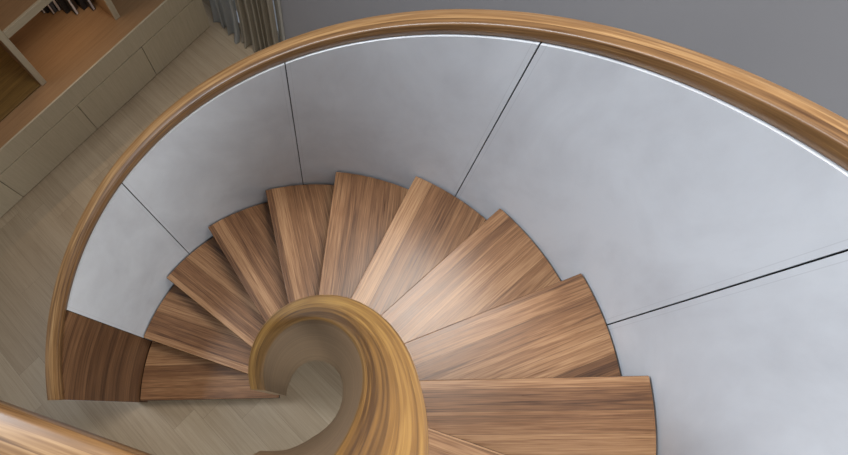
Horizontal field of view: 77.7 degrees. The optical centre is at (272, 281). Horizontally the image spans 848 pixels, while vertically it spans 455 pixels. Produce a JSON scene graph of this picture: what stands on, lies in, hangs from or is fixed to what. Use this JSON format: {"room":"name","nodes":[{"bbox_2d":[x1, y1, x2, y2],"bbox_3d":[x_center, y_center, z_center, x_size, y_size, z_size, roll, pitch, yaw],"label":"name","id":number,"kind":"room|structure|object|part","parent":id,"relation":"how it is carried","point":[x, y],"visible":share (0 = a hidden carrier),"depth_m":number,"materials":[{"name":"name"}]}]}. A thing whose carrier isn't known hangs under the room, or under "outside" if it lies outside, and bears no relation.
{"room":"spiral staircase","nodes":[
{"label":"spiral staircase","id":0,"kind":"room"},
{"bbox_2d":[0,0,342,454],"bbox_3d":[-0.699,1.526,3.393,9.527,0.001,9.807,-8,75,5],"label":"floor","id":1,"kind":"structure","parent":0,"point":[36,232],"depth_m":3.83,"materials":[{"name":"brown wood"}]},
{"bbox_2d":[0,0,209,217],"bbox_3d":[-2.502,-1.544,3.161,3.925,2.400,1.247,-45,75,-5],"label":"bookcase","id":2,"kind":"object","parent":1,"relation":"on","point":[63,76],"visible":1,"depth_m":3.83,"materials":[{"name":"brown wood"}]},
{"bbox_3d":[-2.356,-0.479,3.930,0.767,0.338,0.020,-45,75,-5],"label":"drawer","id":3,"kind":"part","parent":2,"relation":"part of","materials":[{"name":"brown wood"}]},
{"bbox_3d":[-1.659,-2.017,3.368,0.701,0.051,0.424,-45,75,-5],"label":"shelf","id":4,"kind":"part","parent":2,"relation":"part of","materials":[{"name":"brown wood"}]},
{"bbox_3d":[-1.790,-1.040,4.000,0.823,0.338,0.020,-45,75,-5],"label":"drawer","id":5,"kind":"part","parent":2,"relation":"part of","materials":[{"name":"brown wood"}]},
{"bbox_2d":[46,4,54,14],"bbox_3d":[-1.770,-2.176,3.783,0.019,0.270,0.170,-45,75,-5],"label":"book","id":6,"kind":"object","parent":2,"relation":"on","point":[48,6],"visible":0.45,"depth_m":3.85,"materials":[{"name":"brown paper"}]},
{"bbox_2d":[49,2,56,12],"bbox_3d":[-1.756,-2.193,3.796,0.022,0.250,0.170,-45,75,-5],"label":"book","id":7,"kind":"object","parent":2,"relation":"on","point":[50,3],"visible":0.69,"depth_m":3.85,"materials":[{"name":"grey paper"}]},
{"bbox_2d":[51,0,61,11],"bbox_3d":[-1.725,-2.203,3.778,0.027,0.280,0.170,-45,75,-5],"label":"book","id":8,"kind":"object","parent":2,"relation":"on","point":[54,2],"visible":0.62,"depth_m":3.84,"materials":[{"name":"black paper"}]},
{"bbox_2d":[56,0,70,13],"bbox_3d":[-1.653,-2.182,3.774,0.040,0.260,0.170,-45,75,-5],"label":"book","id":9,"kind":"object","parent":2,"relation":"on","point":[61,3],"visible":0.82,"depth_m":3.82,"materials":[{"name":"black paper"}]},
{"bbox_2d":[64,0,78,14],"bbox_3d":[-1.574,-2.155,3.752,0.024,0.270,0.170,-45,75,-5],"label":"book","id":10,"kind":"object","parent":2,"relation":"on","point":[69,3],"visible":0.76,"depth_m":3.80,"materials":[{"name":"grey paper"}]},
{"bbox_2d":[71,0,78,8],"bbox_3d":[-1.584,-2.206,3.781,0.030,0.240,0.170,-45,75,-5],"label":"book","id":11,"kind":"object","parent":2,"relation":"on","point":[73,1],"visible":0.5,"depth_m":3.83,"materials":[{"name":"brown paper"}]},
{"bbox_2d":[74,0,87,9],"bbox_3d":[-1.516,-2.204,3.757,0.040,0.270,0.170,-45,75,-5],"label":"book","id":12,"kind":"object","parent":2,"relation":"on","point":[81,3],"visible":1,"depth_m":3.83,"materials":[{"name":"black paper"}]},
{"bbox_2d":[84,0,95,10],"bbox_3d":[-1.443,-2.184,3.742,0.024,0.270,0.170,-45,75,-5],"label":"book","id":13,"kind":"object","parent":2,"relation":"on","point":[89,4],"visible":1,"depth_m":3.81,"materials":[{"name":"grey paper"}]},
{"bbox_3d":[-1.254,-1.571,4.065,0.680,0.338,0.020,-45,75,-5],"label":"drawer","id":14,"kind":"part","parent":2,"relation":"part of","materials":[{"name":"brown wood"}]},
{"bbox_3d":[-0.786,-2.036,4.122,0.635,0.338,0.020,-45,75,-5],"label":"drawer","id":15,"kind":"part","parent":2,"relation":"part of","materials":[{"name":"brown wood"}]},
{"bbox_2d":[45,9,847,454],"bbox_3d":[0.234,0.134,1.969,2.568,3.187,1.957,25,80,13],"label":"spiral staircase","id":16,"kind":"structure","parent":1,"relation":"on","point":[501,232],"depth_m":1.80,"materials":[{"name":"brown wood"}]},
{"bbox_3d":[-0.960,0.502,3.013,0.032,1.296,0.428,6,77,9],"label":"walnut wall panel","id":17,"kind":"part","parent":16,"relation":"part of","materials":[{"name":"brown wood"}]},
{"bbox_3d":[-0.779,-0.008,2.984,0.055,1.555,0.635,32,82,14],"label":"plaster panel","id":18,"kind":"part","parent":16,"relation":"part of","materials":[{"name":"white paint"}]},
{"bbox_3d":[-0.247,-0.517,2.749,0.835,1.675,0.086,-22,74,1],"label":"plaster panel","id":19,"kind":"part","parent":16,"relation":"part of","materials":[{"name":"white paint"}]},
{"bbox_3d":[0.072,0.285,1.472,0.501,1.940,0.565,-32,74,-1],"label":"handrail","id":20,"kind":"part","parent":16,"relation":"part of","materials":[{"name":"brown wood"}]},
{"bbox_3d":[0.507,-0.636,2.328,0.818,1.667,0.083,17,79,11],"label":"plaster panel","id":21,"kind":"part","parent":16,"relation":"part of","materials":[{"name":"white paint"}]},
{"bbox_3d":[1.078,-0.249,1.803,0.085,1.671,0.826,-32,74,-1],"label":"plaster panel","id":22,"kind":"part","parent":16,"relation":"part of","materials":[{"name":"white paint"}]},
{"bbox_3d":[1.204,0.383,1.295,0.068,1.628,0.726,5,76,9],"label":"plaster panel","id":23,"kind":"part","parent":16,"relation":"part of","materials":[{"name":"white paint"}]},
{"bbox_2d":[140,395,279,400],"bbox_3d":[-0.425,0.583,3.457,0.979,0.036,0.450,-3,76,7],"label":"stair riser","id":24,"kind":"object","parent":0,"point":[142,397],"depth_m":3.38,"materials":[{"name":"brown"}]},
{"bbox_2d":[430,428,505,454],"bbox_3d":[0.661,0.748,1.505,0.979,0.036,0.450,17,79,11],"label":"stair tread","id":25,"kind":"object","parent":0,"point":[430,428],"depth_m":1.55,"materials":[{"name":"brown wood"}]},
{"bbox_2d":[419,376,616,380],"bbox_3d":[0.794,0.562,1.712,0.979,0.036,0.450,-3,76,7],"label":"stair riser","id":26,"kind":"object","parent":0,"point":[607,378],"depth_m":1.71,"materials":[{"name":"brown"}]},
{"bbox_2d":[280,0,847,119],"bbox_3d":[1.292,-1.001,2.217,0.150,3.000,7.750,-45,75,-5],"label":"wall","id":27,"kind":"structure","parent":0,"point":[798,46],"depth_m":1.61,"materials":[{"name":"grey paint"}]},
{"bbox_2d":[234,0,279,41],"bbox_3d":[-0.697,-2.937,3.020,0.050,2.900,1.969,-45,75,-5],"label":"window","id":28,"kind":"structure","parent":27,"relation":"in","point":[234,0],"depth_m":4.03,"materials":[{"name":"grey glass"}]},
{"bbox_2d":[274,0,284,41],"bbox_3d":[-0.062,-2.196,2.749,0.038,2.900,0.046,-45,75,-5],"label":"trim","id":29,"kind":"structure","parent":27,"relation":"attached to","point":[276,2],"depth_m":3.69,"materials":[{"name":"grey paint"}]},
{"bbox_3d":[-1.172,1.369,1.467,3.672,0.180,2.975,-8,75,5],"label":"landing","id":30,"kind":"object","parent":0,"visible":0},
{"bbox_2d":[0,400,151,454],"bbox_3d":[-0.828,0.259,1.267,1.535,0.661,0.125,15,78,11],"label":"landing railing","id":31,"kind":"object","parent":30,"relation":"on","point":[23,431],"visible":1,"depth_m":0.87,"materials":[{"name":"brown wood"}]},
{"bbox_3d":[-0.709,-2.860,1.519,0.085,0.028,1.140,-45,75,-5],"label":"track","id":32,"kind":"object","parent":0,"visible":0},
{"bbox_2d":[209,0,239,43],"bbox_3d":[-0.556,-2.504,2.912,0.106,2.859,0.323,-45,75,-5],"label":"sheer curtain","id":33,"kind":"object","parent":32,"relation":"hanging from","point":[223,11],"visible":1,"depth_m":4.12,"materials":[{"name":"grey fabric"}]},
{"bbox_2d":[235,0,278,51],"bbox_3d":[-0.264,-2.267,2.813,0.417,2.858,0.097,38,83,15],"label":"drape","id":34,"kind":"object","parent":32,"relation":"hanging from","point":[257,20],"visible":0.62,"depth_m":3.85,"materials":[{"name":"beige fabric"}]}
]}

